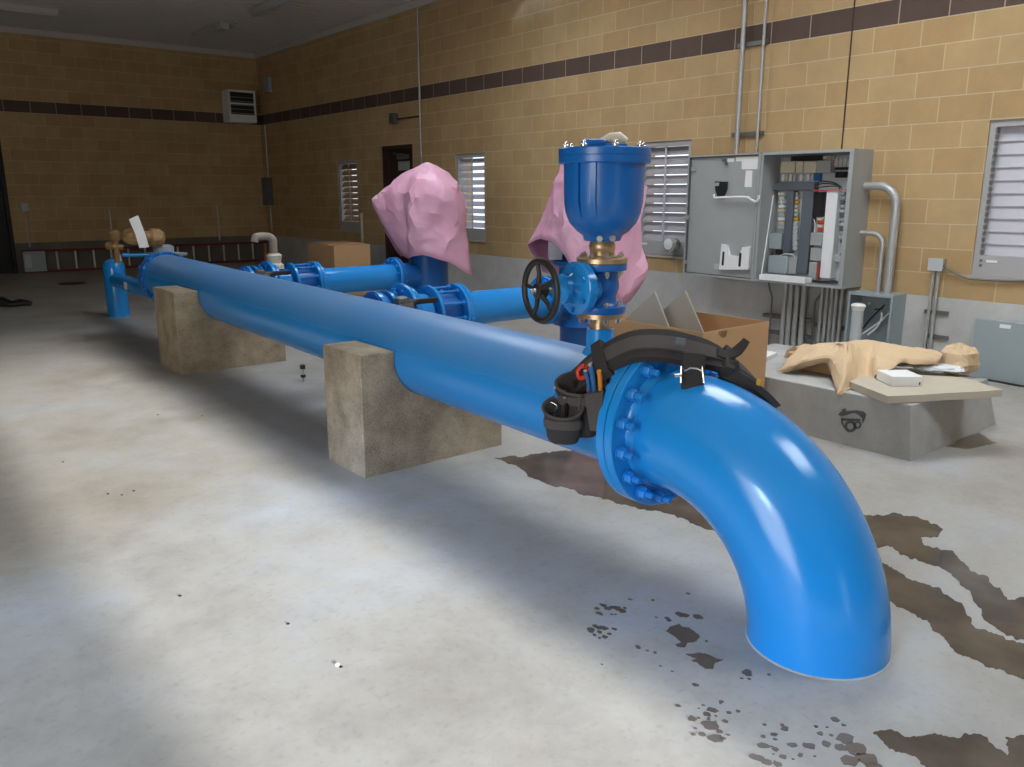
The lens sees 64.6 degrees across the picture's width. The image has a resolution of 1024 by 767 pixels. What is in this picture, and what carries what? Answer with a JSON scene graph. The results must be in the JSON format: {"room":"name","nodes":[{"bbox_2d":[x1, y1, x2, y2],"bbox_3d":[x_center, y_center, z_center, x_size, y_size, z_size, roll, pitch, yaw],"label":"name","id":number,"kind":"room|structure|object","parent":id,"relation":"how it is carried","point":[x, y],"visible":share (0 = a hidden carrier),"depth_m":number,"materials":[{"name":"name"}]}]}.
{"room":"water treatment plant","nodes":[
{"label":"water treatment plant","id":0,"kind":"room"},
{"bbox_2d":[0,25,268,272],"bbox_3d":[-9.982,-3.835,13.277,12.720,4.800,0.300,-11,17,-38],"label":"wall","id":1,"kind":"structure","parent":0,"point":[88,130],"depth_m":15.21,"materials":[{"name":"brick"}]},
{"bbox_2d":[0,142,18,273],"bbox_3d":[-10.414,-3.288,12.902,4.030,3.308,0.132,-11,17,-38],"label":"door","id":2,"kind":"structure","parent":1,"relation":"in","point":[8,259],"depth_m":14.29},
{"bbox_2d":[20,203,30,246],"bbox_3d":[-8.630,-2.821,14.417,0.120,0.768,0.060,-11,17,-38],"label":"conduit","id":3,"kind":"object","parent":1,"relation":"attached to","point":[24,206],"visible":1,"depth_m":14.36,"materials":[{"name":"metal"}]},
{"bbox_2d":[0,25,254,58],"bbox_3d":[-9.890,-5.758,12.675,12.075,0.100,0.045,-11,17,-38],"label":"trim","id":4,"kind":"structure","parent":1,"relation":"attached to","point":[7,29],"depth_m":14.84,"materials":[{"name":"paint"}]},
{"bbox_2d":[221,89,256,123],"bbox_3d":[-5.472,-5.527,16.190,0.548,0.601,0.454,-11,17,-38],"label":"heater","id":5,"kind":"object","parent":1,"relation":"attached to","point":[238,106],"visible":1,"depth_m":16.02,"materials":[{"name":"white metal"}]},
{"bbox_2d":[230,92,253,114],"bbox_3d":[-5.346,-5.540,16.030,0.476,0.421,0.009,-11,17,-38],"label":"grille","id":6,"kind":"object","parent":5,"relation":"attached to","point":[241,103],"depth_m":16.02,"materials":[{"name":"black metal"}]},
{"bbox_2d":[0,0,413,52],"bbox_3d":[-2.311,-3.790,3.710,12.720,0.150,24.450,-11,17,-38],"label":"ceiling","id":7,"kind":"structure","parent":0,"point":[158,21],"depth_m":13.19,"materials":[{"name":"paint"}]},
{"bbox_2d":[0,2,57,17],"bbox_3d":[-7.562,-5.616,12.085,1.400,0.111,0.120,-11,17,-38],"label":"strip light","id":8,"kind":"object","parent":7,"relation":"attached to","point":[7,7],"visible":1,"depth_m":12.23,"materials":[{"name":"paint"}]},
{"bbox_2d":[0,8,56,17],"bbox_3d":[-7.562,-5.577,12.095,1.370,0.030,0.100,-11,17,-38],"label":"diffuser","id":9,"kind":"object","parent":8,"relation":"attached to","point":[32,11],"depth_m":12.27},
{"bbox_2d":[191,22,228,35],"bbox_3d":[-5.217,-6.036,13.851,1.218,0.101,0.181,11,17,40],"label":"ceiling box","id":10,"kind":"object","parent":7,"relation":"attached to","point":[222,26],"visible":1,"depth_m":13.51,"materials":[{"name":"paint"}]},
{"bbox_2d":[250,0,297,16],"bbox_3d":[-3.460,-5.566,11.866,0.150,0.111,1.600,-11,17,-38],"label":"strip light","id":11,"kind":"object","parent":7,"relation":"attached to","point":[263,8],"visible":1,"depth_m":11.97,"materials":[{"name":"paint"}]},
{"bbox_2d":[734,0,747,153],"bbox_3d":[2.237,-3.443,7.814,0.047,2.390,0.048,-11,17,-38],"label":"conduit","id":12,"kind":"object","parent":7,"relation":"hanging from","point":[745,2],"visible":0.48,"depth_m":7.90,"materials":[{"name":"metal"}]},
{"bbox_2d":[755,0,767,152],"bbox_3d":[2.385,-3.402,7.638,0.029,2.390,0.030,-11,17,-38],"label":"conduit","id":13,"kind":"object","parent":7,"relation":"hanging from","point":[766,1],"visible":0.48,"depth_m":7.73,"materials":[{"name":"metal"}]},
{"bbox_2d":[0,261,1023,766],"bbox_3d":[-2.310,0.474,4.709,12.720,0.312,24.450,-11,17,-38],"label":"floor","id":14,"kind":"structure","parent":0,"point":[455,598],"depth_m":3.08,"materials":[{"name":"concrete"}]},
{"bbox_2d":[0,297,31,306],"bbox_3d":[-6.622,-1.060,10.565,0.729,0.077,0.366,7,15,28],"label":"hose","id":15,"kind":"object","parent":14,"relation":"on","point":[6,302],"visible":1,"depth_m":10.44,"materials":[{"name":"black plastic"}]},
{"bbox_2d":[103,258,154,316],"bbox_3d":[-4.136,-0.971,8.943,0.267,0.705,2.097,-11,17,-38],"label":"drop leg","id":16,"kind":"object","parent":14,"relation":"on","point":[117,284],"visible":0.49,"depth_m":9.52,"materials":[{"name":"blue metal"}]},
{"bbox_2d":[105,230,123,262],"bbox_3d":[-4.200,-1.441,8.547,0.184,0.343,0.123,-11,17,-38],"label":"brass fitting","id":17,"kind":"object","parent":16,"relation":"attached to","point":[115,235],"visible":1,"depth_m":8.52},
{"bbox_2d":[21,241,265,272],"bbox_3d":[-6.945,-2.485,15.767,4.500,0.405,0.079,-11,17,-38],"label":"ladder","id":18,"kind":"object","parent":14,"relation":"on","point":[34,260],"visible":0.68,"depth_m":14.92,"materials":[{"name":"metal"}]},
{"bbox_2d":[153,285,285,374],"bbox_3d":[-2.543,-0.506,7.082,0.920,0.696,0.540,-11,17,-38],"label":"saddle","id":19,"kind":"object","parent":14,"relation":"on","point":[190,340],"visible":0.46,"depth_m":6.78,"materials":[{"name":"concrete"}]},
{"bbox_2d":[308,241,370,294],"bbox_3d":[-2.519,-1.687,11.827,0.570,0.732,0.820,-11,17,-38],"label":"cardboard box","id":20,"kind":"object","parent":14,"relation":"on","point":[330,254],"visible":0.58,"depth_m":11.52,"materials":[{"name":"cardboard"}]},
{"bbox_2d":[323,341,500,477],"bbox_3d":[-0.553,0.086,4.676,0.935,0.684,0.415,-11,17,-38],"label":"saddle","id":21,"kind":"object","parent":14,"relation":"on","point":[376,425],"visible":0.53,"depth_m":4.39,"materials":[{"name":"concrete"}]},
{"bbox_2d":[137,251,630,498],"bbox_3d":[-1.357,-0.444,5.726,0.823,0.652,6.524,-10,17,-37],"label":"pipe","id":22,"kind":"object","parent":21,"relation":"on","point":[499,375],"visible":0.61,"depth_m":4.21,"materials":[{"name":"blue metal"}]},
{"bbox_2d":[121,215,186,256],"bbox_3d":[-3.627,-1.429,8.171,0.650,0.540,0.450,-11,17,-38],"label":"valve","id":23,"kind":"object","parent":22,"relation":"attached to","point":[135,235],"visible":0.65,"depth_m":7.96,"materials":[{"name":"gold metal"}]},
{"bbox_2d":[238,267,290,276],"bbox_3d":[-2.384,-0.925,7.760,0.355,0.380,0.555,-11,17,-38],"label":"valve","id":24,"kind":"object","parent":22,"relation":"attached to","point":[257,271],"visible":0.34,"depth_m":7.54,"materials":[{"name":"blue paint"}]},
{"bbox_2d":[364,291,386,301],"bbox_3d":[-1.111,-0.450,5.805,0.330,0.400,0.400,-11,17,-38],"label":"outlet","id":25,"kind":"object","parent":22,"relation":"attached to","point":[378,294],"depth_m":5.80,"materials":[{"name":"blue metal"}]},
{"bbox_2d":[364,283,437,309],"bbox_3d":[-0.828,-0.477,5.921,0.355,0.380,0.555,-11,17,-38],"label":"valve","id":26,"kind":"object","parent":22,"relation":"attached to","point":[405,301],"visible":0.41,"depth_m":5.71,"materials":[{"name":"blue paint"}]},
{"bbox_2d":[576,313,624,355],"bbox_3d":[0.368,-0.202,3.389,0.200,0.196,0.200,-11,17,-38],"label":"outlet","id":27,"kind":"object","parent":22,"relation":"on","point":[597,330],"visible":0.55,"depth_m":3.34,"materials":[{"name":"blue metal"}]},
{"bbox_2d":[522,251,626,325],"bbox_3d":[0.265,-0.382,3.283,0.447,0.290,0.260,-8,15,-30],"label":"valve","id":28,"kind":"object","parent":27,"relation":"attached to","point":[581,287],"visible":0.95,"depth_m":3.23,"materials":[{"name":"blue paint"}]},
{"bbox_2d":[558,132,650,264],"bbox_3d":[0.368,-0.744,3.262,0.366,0.515,0.366,-11,17,-38],"label":"valve","id":29,"kind":"object","parent":28,"relation":"on","point":[604,177],"visible":0.98,"depth_m":3.13,"materials":[{"name":"blue metal"}]},
{"bbox_2d":[564,162,644,240],"bbox_3d":[0.368,-0.732,3.265,0.324,0.307,0.324,-11,17,-38],"label":"bowl","id":30,"kind":"object","parent":29,"relation":"on","point":[603,201],"depth_m":3.13,"materials":[{"name":"blue paint"}]},
{"bbox_2d":[394,255,448,290],"bbox_3d":[-0.996,-1.474,8.920,0.716,1.695,0.540,-11,17,-38],"label":"pump","id":31,"kind":"object","parent":14,"relation":"on","point":[422,270],"visible":0.14,"depth_m":8.82,"materials":[{"name":"blue paint"}]},
{"bbox_2d":[306,257,407,292],"bbox_3d":[-1.624,-1.093,8.479,1.034,0.416,0.416,-11,17,-38],"label":"pipe","id":32,"kind":"object","parent":31,"relation":"attached to","point":[350,279],"visible":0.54,"depth_m":8.41,"materials":[{"name":"blue metal"}]},
{"bbox_2d":[273,261,323,287],"bbox_3d":[-2.171,-0.991,8.041,0.458,0.432,0.432,-11,17,-38],"label":"joint","id":33,"kind":"object","parent":32,"relation":"attached to","point":[308,275],"visible":0.49,"depth_m":8.00,"materials":[{"name":"blue metal"}]},
{"bbox_2d":[250,261,278,278],"bbox_3d":[-2.412,-0.946,7.848,0.198,0.480,0.480,-11,17,-38],"label":"valve","id":34,"kind":"object","parent":33,"relation":"attached to","point":[266,265],"visible":0.13,"depth_m":7.77,"materials":[{"name":"blue metal"}]},
{"bbox_2d":[251,232,283,268],"bbox_3d":[-2.361,-1.280,7.812,0.309,0.352,0.180,-11,17,-38],"label":"vent elbow","id":35,"kind":"object","parent":33,"relation":"attached to","point":[274,257],"visible":0.97,"depth_m":7.81,"materials":[{"name":"beige plastic"}]},
{"bbox_2d":[372,162,471,274],"bbox_3d":[-0.927,-1.802,8.860,0.932,1.195,0.927,-11,17,-38],"label":"sheet","id":36,"kind":"object","parent":31,"relation":"on","point":[423,210],"visible":0.98,"depth_m":8.62,"materials":[{"name":"fabric"}]},
{"bbox_2d":[546,241,589,345],"bbox_3d":[0.560,-1.027,7.082,0.716,1.695,0.540,-11,17,-38],"label":"pump","id":37,"kind":"object","parent":14,"relation":"on","point":[572,331],"visible":0.23,"depth_m":7.06,"materials":[{"name":"blue paint"}]},
{"bbox_2d":[444,276,563,323],"bbox_3d":[-0.068,-0.646,6.641,1.034,0.416,0.416,-11,17,-38],"label":"pipe","id":38,"kind":"object","parent":37,"relation":"attached to","point":[501,304],"visible":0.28,"depth_m":6.50,"materials":[{"name":"blue metal"}]},
{"bbox_2d":[410,283,471,320],"bbox_3d":[-0.614,-0.543,6.203,0.458,0.432,0.432,-11,17,-38],"label":"joint","id":39,"kind":"object","parent":38,"relation":"attached to","point":[451,303],"visible":0.37,"depth_m":6.17,"materials":[{"name":"blue metal"}]},
{"bbox_2d":[527,164,647,304],"bbox_3d":[0.657,-1.346,7.035,0.840,1.292,0.887,-11,17,-38],"label":"sheet","id":40,"kind":"object","parent":37,"relation":"on","point":[554,226],"visible":0.35,"depth_m":6.88,"materials":[{"name":"fabric"}]},
{"bbox_2d":[587,624,616,638],"bbox_3d":[0.315,0.864,2.830,0.095,0.005,0.094,-11,17,-38],"label":"water splash","id":41,"kind":"object","parent":14,"relation":"on","point":[589,629],"visible":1,"depth_m":2.83,"materials":[{"name":"liquid"}]},
{"bbox_2d":[494,450,713,529],"bbox_3d":[0.536,0.528,4.234,0.553,0.015,1.446,-11,17,-38],"label":"puddle","id":42,"kind":"object","parent":14,"relation":"on","point":[581,473],"visible":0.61,"depth_m":4.31,"materials":[{"name":"liquid"}]},
{"bbox_2d":[594,603,626,615],"bbox_3d":[0.358,0.832,2.963,0.119,0.005,0.086,4,14,15],"label":"water splash","id":43,"kind":"object","parent":14,"relation":"on","point":[617,608],"visible":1,"depth_m":2.98,"materials":[{"name":"liquid"}]},
{"bbox_2d":[601,592,707,706],"bbox_3d":[0.508,0.877,2.781,0.316,0.008,0.724,4,14,19],"label":"water splash","id":44,"kind":"object","parent":14,"relation":"on","point":[680,614],"visible":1,"depth_m":2.92,"materials":[{"name":"liquid"}]},
{"bbox_2d":[666,624,699,646],"bbox_3d":[0.582,0.872,2.801,0.128,0.005,0.118,-11,17,-38],"label":"water stain","id":45,"kind":"object","parent":14,"relation":"on","point":[685,635],"visible":1,"depth_m":2.80,"materials":[{"name":"liquid"}]},
{"bbox_2d":[611,312,768,387],"bbox_3d":[1.133,-0.077,5.301,0.670,0.688,0.762,-11,17,-38],"label":"cardboard box","id":46,"kind":"object","parent":14,"relation":"on","point":[722,330],"visible":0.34,"depth_m":5.12,"materials":[{"name":"cardboard"}]},
{"bbox_2d":[625,292,669,326],"bbox_3d":[0.861,-0.431,5.174,0.352,0.314,0.022,7,15,29],"label":"panel","id":47,"kind":"object","parent":46,"relation":"in","point":[650,311],"visible":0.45,"depth_m":5.14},
{"bbox_2d":[663,291,703,331],"bbox_3d":[1.110,-0.423,5.208,0.299,0.345,0.022,7,15,29],"label":"panel","id":48,"kind":"object","parent":46,"relation":"in","point":[680,314],"visible":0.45,"depth_m":5.20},
{"bbox_2d":[686,652,722,668],"bbox_3d":[0.632,0.906,2.662,0.088,0.005,0.111,-11,17,-38],"label":"water stain","id":49,"kind":"object","parent":14,"relation":"on","point":[707,661],"visible":1,"depth_m":2.65,"materials":[{"name":"liquid"}]},
{"bbox_2d":[688,669,770,742],"bbox_3d":[0.651,0.958,2.444,0.130,0.005,0.426,9,16,34],"label":"water splash","id":50,"kind":"object","parent":14,"relation":"on","point":[710,725],"visible":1,"depth_m":2.34,"materials":[{"name":"liquid"}]},
{"bbox_2d":[604,362,891,680],"bbox_3d":[0.888,0.403,2.856,0.663,0.993,0.967,-11,17,-38],"label":"pipe","id":51,"kind":"object","parent":14,"relation":"on","point":[801,547],"visible":0.9,"depth_m":2.65,"materials":[{"name":"blue metal"}]},
{"bbox_2d":[541,329,780,444],"bbox_3d":[0.556,0.018,3.055,0.885,0.449,0.279,2,13,9],"label":"belt","id":52,"kind":"object","parent":51,"relation":"hanging from","point":[695,355],"visible":0.91,"depth_m":3.01,"materials":[{"name":"black fabric"}]},
{"bbox_2d":[576,364,588,391],"bbox_3d":[0.272,-0.020,3.078,0.051,0.112,0.066,-11,17,-38],"label":"cable snips","id":53,"kind":"object","parent":52,"relation":"in","point":[582,366],"visible":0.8,"depth_m":3.07,"materials":[{"name":"red plastic"}]},
{"bbox_2d":[583,367,596,392],"bbox_3d":[0.291,-0.010,3.038,0.060,0.110,0.039,8,15,31],"label":"pliers","id":54,"kind":"object","parent":52,"relation":"in","point":[591,383],"visible":0.95,"depth_m":3.03,"materials":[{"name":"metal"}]},
{"bbox_2d":[597,369,602,390],"bbox_3d":[0.327,-0.012,3.009,0.019,0.084,0.039,6,15,25],"label":"pencil","id":55,"kind":"object","parent":52,"relation":"in","point":[599,372],"visible":1,"depth_m":3.00,"materials":[{"name":"orange wood"}]},
{"bbox_2d":[749,717,882,766],"bbox_3d":[0.820,1.000,2.265,0.347,0.004,0.220,0,13,2],"label":"water splash","id":56,"kind":"object","parent":14,"relation":"on","point":[858,750],"visible":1,"depth_m":2.23,"materials":[{"name":"liquid"}]},
{"bbox_2d":[849,303,865,340],"bbox_3d":[2.977,-0.418,7.018,0.122,0.560,0.124,-11,17,-38],"label":"pipe","id":57,"kind":"object","parent":14,"relation":"on","point":[857,315],"visible":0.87,"depth_m":6.96,"materials":[{"name":"white plastic"}]},
{"bbox_2d":[764,343,995,460],"bbox_3d":[2.219,0.057,5.566,1.220,0.330,1.629,-11,17,-38],"label":"pad","id":58,"kind":"object","parent":14,"relation":"on","point":[905,431],"visible":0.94,"depth_m":4.92,"materials":[{"name":"concrete"}]},
{"bbox_2d":[787,351,830,374],"bbox_3d":[2.160,-0.158,5.512,0.400,0.108,0.400,-11,17,-38],"label":"carton","id":59,"kind":"object","parent":58,"relation":"on","point":[823,368],"visible":0.12,"depth_m":5.37,"materials":[{"name":"cardboard"}]},
{"bbox_2d":[777,340,942,395],"bbox_3d":[2.226,-0.133,5.229,1.006,0.234,0.975,6,14,24],"label":"cloth","id":60,"kind":"object","parent":58,"relation":"on","point":[846,362],"visible":0.99,"depth_m":5.19,"materials":[{"name":"fabric"}]},
{"bbox_2d":[849,375,1001,403],"bbox_3d":[2.449,0.014,4.917,0.761,0.043,0.573,-2,13,-10],"label":"plywood board","id":61,"kind":"object","parent":58,"relation":"on","point":[933,388],"visible":0.81,"depth_m":4.73,"materials":[{"name":"wood"}]},
{"bbox_2d":[876,370,922,385],"bbox_3d":[2.340,-0.034,4.893,0.186,0.060,0.191,0,13,-2],"label":"carton","id":62,"kind":"object","parent":61,"relation":"on","point":[890,377],"visible":1,"depth_m":4.81,"materials":[{"name":"white cardboard"}]},
{"bbox_2d":[912,363,964,372],"bbox_3d":[2.743,-0.102,5.207,0.316,0.048,0.177,4,14,17],"label":"plastic bag","id":63,"kind":"object","parent":61,"relation":"on","point":[941,367],"visible":0.92,"depth_m":5.15,"materials":[{"name":"white"}]},
{"bbox_2d":[939,342,979,375],"bbox_3d":[2.916,-0.160,5.287,0.234,0.210,0.222,-11,17,-38],"label":"paper wad","id":64,"kind":"object","parent":58,"relation":"on","point":[958,354],"visible":0.79,"depth_m":5.22,"materials":[{"name":"paper"}]},
{"bbox_2d":[864,512,1023,639],"bbox_3d":[1.756,0.749,3.325,0.448,0.009,1.141,-1,13,-3],"label":"puddle","id":65,"kind":"object","parent":14,"relation":"on","point":[902,533],"visible":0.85,"depth_m":3.37,"materials":[{"name":"liquid"}]},
{"bbox_2d":[873,729,1023,766],"bbox_3d":[1.240,1.022,2.171,0.444,0.005,0.273,1,13,3],"label":"puddle","id":66,"kind":"object","parent":14,"relation":"on","point":[932,750],"visible":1,"depth_m":2.23,"materials":[{"name":"liquid"}]},
{"bbox_2d":[882,563,1023,678],"bbox_3d":[1.567,0.843,2.930,0.282,0.007,1.009,-3,14,-13],"label":"puddle","id":67,"kind":"object","parent":14,"relation":"on","point":[946,616],"visible":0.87,"depth_m":2.87,"materials":[{"name":"liquid"}]},
{"bbox_2d":[946,433,996,448],"bbox_3d":[2.834,0.361,4.973,0.463,0.006,0.188,-11,17,-38],"label":"water stain","id":68,"kind":"object","parent":14,"relation":"on","point":[974,440],"visible":1,"depth_m":4.96,"materials":[{"name":"liquid"}]},
{"bbox_2d":[256,0,1023,374],"bbox_3d":[2.485,-2.612,8.038,0.300,4.800,23.850,-11,17,-38],"label":"wall","id":69,"kind":"structure","parent":0,"point":[511,82],"depth_m":8.72,"materials":[{"name":"brick"}]},
{"bbox_2d":[261,177,273,204],"bbox_3d":[-5.060,-3.980,16.782,0.140,0.560,0.260,-11,17,-38],"label":"switch","id":70,"kind":"object","parent":69,"relation":"attached to","point":[267,191],"visible":1,"depth_m":16.72,"materials":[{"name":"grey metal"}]},
{"bbox_2d":[263,77,271,92],"bbox_3d":[-4.871,-5.946,16.134,0.080,0.280,0.240,-11,17,-38],"label":"wall box","id":71,"kind":"object","parent":69,"relation":"attached to","point":[267,83],"visible":1,"depth_m":16.07,"materials":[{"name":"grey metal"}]},
{"bbox_2d":[254,0,441,58],"bbox_3d":[2.351,-4.544,7.473,0.045,0.100,23.850,-11,17,-38],"label":"trim","id":72,"kind":"structure","parent":69,"relation":"attached to","point":[411,5],"depth_m":13.43,"materials":[{"name":"paint"}]},
{"bbox_2d":[338,160,359,232],"bbox_3d":[-2.851,-3.324,14.408,0.175,1.235,0.760,-11,17,-38],"label":"window","id":73,"kind":"structure","parent":69,"relation":"in","point":[349,189],"depth_m":14.48,"materials":[{"name":"paint"}]},
{"bbox_2d":[360,213,363,242],"bbox_3d":[-2.609,-2.425,14.151,0.057,1.086,0.060,-11,17,-38],"label":"conduit","id":74,"kind":"object","parent":69,"relation":"attached to","point":[361,214],"visible":0.34,"depth_m":14.07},
{"bbox_2d":[389,113,397,123],"bbox_3d":[-1.872,-4.184,12.786,0.100,0.160,0.140,-11,17,-38],"label":"electrical box","id":75,"kind":"object","parent":69,"relation":"attached to","point":[393,117],"visible":1,"depth_m":12.74,"materials":[{"name":"metal"}]},
{"bbox_2d":[382,144,412,262],"bbox_3d":[-1.772,-2.753,13.212,0.175,2.173,0.910,-11,17,-38],"label":"door","id":76,"kind":"structure","parent":69,"relation":"in","point":[396,159],"depth_m":13.25,"materials":[{"name":"brown paint"}]},
{"bbox_2d":[416,7,421,164],"bbox_3d":[-1.388,-3.941,12.271,0.030,3.260,0.032,-11,17,-38],"label":"conduit","id":77,"kind":"object","parent":69,"relation":"attached to","point":[417,8],"visible":0.66,"depth_m":12.14,"materials":[{"name":"metal"}]},
{"bbox_2d":[456,153,486,242],"bbox_3d":[-0.545,-2.676,11.681,0.175,1.235,0.760,-11,17,-38],"label":"window","id":78,"kind":"structure","parent":69,"relation":"in","point":[477,234],"depth_m":11.69,"materials":[{"name":"paint"}]},
{"bbox_2d":[641,139,691,258],"bbox_3d":[1.714,-2.041,9.010,0.175,1.255,0.790,-11,17,-38],"label":"window","id":79,"kind":"structure","parent":69,"relation":"in","point":[652,241],"depth_m":9.01,"materials":[{"name":"paint"}]},
{"bbox_2d":[663,235,680,252],"bbox_3d":[1.754,-1.528,8.863,0.164,0.184,0.184,-11,17,-38],"label":"round lamp","id":80,"kind":"object","parent":79,"relation":"attached to","point":[671,243],"visible":1,"depth_m":8.80,"materials":[{"name":"white plastic"}]},
{"bbox_2d":[731,131,763,136],"bbox_3d":[2.326,-2.463,8.000,0.036,0.040,0.358,-11,17,-38],"label":"clamp","id":81,"kind":"object","parent":69,"relation":"attached to","point":[742,134],"visible":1,"depth_m":7.97,"materials":[{"name":"metal"}]},
{"bbox_2d":[737,39,769,48],"bbox_3d":[2.326,-3.276,7.810,0.036,0.040,0.338,-11,17,-38],"label":"clamp","id":82,"kind":"object","parent":69,"relation":"attached to","point":[759,42],"visible":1,"depth_m":7.79,"materials":[{"name":"metal"}]},
{"bbox_2d":[683,148,873,288],"bbox_3d":[2.431,-1.595,7.783,0.394,1.195,1.836,-11,17,-38],"label":"electrical cabinet","id":83,"kind":"object","parent":69,"relation":"attached to","point":[786,217],"visible":1,"depth_m":7.69,"materials":[{"name":"grey metal"}]},
{"bbox_2d":[768,282,772,344],"bbox_3d":[2.540,-0.706,8.028,0.016,0.653,0.076,-11,17,-38],"label":"cable","id":84,"kind":"object","parent":83,"relation":"attached to","point":[768,282],"visible":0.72,"depth_m":8.00,"materials":[{"name":"plastic"}]},
{"bbox_2d":[779,284,788,344],"bbox_3d":[2.650,-0.674,7.899,0.052,0.650,0.052,-11,17,-38],"label":"conduit","id":85,"kind":"object","parent":83,"relation":"attached to","point":[785,286],"visible":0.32,"depth_m":7.88,"materials":[{"name":"metal"}]},
{"bbox_2d":[784,284,794,345],"bbox_3d":[2.689,-0.663,7.852,0.052,0.650,0.052,-11,17,-38],"label":"conduit","id":86,"kind":"object","parent":83,"relation":"attached to","point":[791,287],"visible":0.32,"depth_m":7.83,"materials":[{"name":"metal"}]},
{"bbox_2d":[790,285,800,345],"bbox_3d":[2.733,-0.651,7.801,0.052,0.650,0.052,-11,17,-38],"label":"conduit","id":87,"kind":"object","parent":83,"relation":"attached to","point":[797,287],"visible":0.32,"depth_m":7.78,"materials":[{"name":"metal"}]},
{"bbox_2d":[797,286,807,345],"bbox_3d":[2.778,-0.639,7.748,0.052,0.650,0.052,-11,17,-38],"label":"conduit","id":88,"kind":"object","parent":83,"relation":"attached to","point":[804,288],"visible":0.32,"depth_m":7.73,"materials":[{"name":"metal"}]},
{"bbox_2d":[810,288,824,344],"bbox_3d":[2.883,-0.612,7.622,0.020,0.655,0.119,-11,17,-38],"label":"cable","id":89,"kind":"object","parent":83,"relation":"attached to","point":[818,297],"visible":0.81,"depth_m":7.66,"materials":[{"name":"metal"}]},
{"bbox_2d":[816,287,823,343],"bbox_3d":[2.894,-0.607,7.611,0.036,0.650,0.036,-11,17,-38],"label":"conduit","id":90,"kind":"object","parent":83,"relation":"attached to","point":[821,300],"visible":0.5,"depth_m":7.59,"materials":[{"name":"metal"}]},
{"bbox_2d":[821,288,829,342],"bbox_3d":[2.927,-0.598,7.571,0.036,0.650,0.036,-11,17,-38],"label":"conduit","id":91,"kind":"object","parent":83,"relation":"attached to","point":[827,292],"visible":0.66,"depth_m":7.55,"materials":[{"name":"metal"}]},
{"bbox_2d":[826,288,834,342],"bbox_3d":[2.958,-0.589,7.535,0.036,0.650,0.036,-11,17,-38],"label":"conduit","id":92,"kind":"object","parent":83,"relation":"attached to","point":[832,290],"visible":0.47,"depth_m":7.51,"materials":[{"name":"metal"}]},
{"bbox_2d":[830,289,838,342],"bbox_3d":[2.987,-0.581,7.500,0.036,0.650,0.036,-11,17,-38],"label":"conduit","id":93,"kind":"object","parent":83,"relation":"attached to","point":[836,298],"visible":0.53,"depth_m":7.48,"materials":[{"name":"metal"}]},
{"bbox_2d":[836,289,844,341],"bbox_3d":[3.019,-0.572,7.462,0.036,0.650,0.036,-11,17,-38],"label":"conduit","id":94,"kind":"object","parent":83,"relation":"attached to","point":[840,312],"visible":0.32,"depth_m":7.44,"materials":[{"name":"metal"}]},
{"bbox_2d":[859,231,884,291],"bbox_3d":[3.163,-1.077,7.148,0.040,0.527,0.230,-11,17,-38],"label":"conduit","id":95,"kind":"object","parent":83,"relation":"attached to","point":[879,236],"visible":1,"depth_m":7.07,"materials":[{"name":"metal"}]},
{"bbox_2d":[863,182,900,293],"bbox_3d":[3.195,-1.273,7.062,0.072,0.947,0.330,-11,17,-38],"label":"conduit","id":96,"kind":"object","parent":83,"relation":"attached to","point":[889,189],"visible":1,"depth_m":6.95,"materials":[{"name":"metal"}]},
{"bbox_2d":[762,313,814,322],"bbox_3d":[2.704,-0.644,7.935,0.060,0.036,0.536,-11,17,-38],"label":"rail","id":97,"kind":"object","parent":69,"relation":"attached to","point":[777,316],"visible":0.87,"depth_m":7.99,"materials":[{"name":"metal"}]},
{"bbox_2d":[841,0,855,148],"bbox_3d":[2.976,-2.619,7.188,0.012,3.520,0.014,-11,17,-38],"label":"joint","id":98,"kind":"object","parent":69,"relation":"attached to","point":[854,0],"visible":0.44,"depth_m":7.16,"materials":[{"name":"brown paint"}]},
{"bbox_2d":[844,289,906,344],"bbox_3d":[3.212,-0.564,7.172,0.243,0.485,0.400,-11,17,-38],"label":"box","id":99,"kind":"object","parent":69,"relation":"attached to","point":[883,318],"visible":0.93,"depth_m":7.20,"materials":[{"name":"grey metal"}]},
{"bbox_2d":[927,258,945,271],"bbox_3d":[3.558,-0.996,6.779,0.070,0.104,0.121,-11,17,-38],"label":"junction box","id":100,"kind":"object","parent":69,"relation":"attached to","point":[934,264],"visible":1,"depth_m":6.75,"materials":[{"name":"grey metal"}]},
{"bbox_2d":[943,265,1023,281],"bbox_3d":[3.821,-0.871,6.481,0.027,0.106,0.723,-11,17,-38],"label":"cable","id":101,"kind":"object","parent":100,"relation":"attached to","point":[944,266],"visible":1,"depth_m":6.53,"materials":[{"name":"plastic"}]},
{"bbox_2d":[924,309,948,315],"bbox_3d":[3.595,-0.602,6.863,0.022,0.035,0.196,-11,17,-38],"label":"rail","id":102,"kind":"object","parent":69,"relation":"attached to","point":[945,313],"visible":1,"depth_m":6.83,"materials":[{"name":"metal"}]},
{"bbox_2d":[923,271,934,348],"bbox_3d":[3.544,-0.538,6.903,0.027,0.852,0.027,-11,17,-38],"label":"conduit","id":103,"kind":"object","parent":102,"relation":"attached to","point":[933,272],"visible":0.66,"depth_m":6.87,"materials":[{"name":"metal"}]},
{"bbox_2d":[928,271,940,348],"bbox_3d":[3.572,-0.530,6.870,0.027,0.852,0.027,-11,17,-38],"label":"conduit","id":104,"kind":"object","parent":102,"relation":"attached to","point":[938,272],"visible":0.66,"depth_m":6.84,"materials":[{"name":"metal"}]},
{"bbox_2d":[967,118,1023,279],"bbox_3d":[4.034,-1.411,6.260,0.175,1.230,0.765,-11,17,-38],"label":"window","id":105,"kind":"structure","parent":69,"relation":"in","point":[999,245],"depth_m":6.42,"materials":[{"name":"paint"}]},
{"bbox_2d":[968,318,1023,384],"bbox_3d":[4.046,-0.223,6.369,0.048,0.492,0.800,-11,17,-38],"label":"box","id":106,"kind":"object","parent":69,"relation":"attached to","point":[999,344],"visible":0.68,"depth_m":6.49,"materials":[{"name":"grey metal"}]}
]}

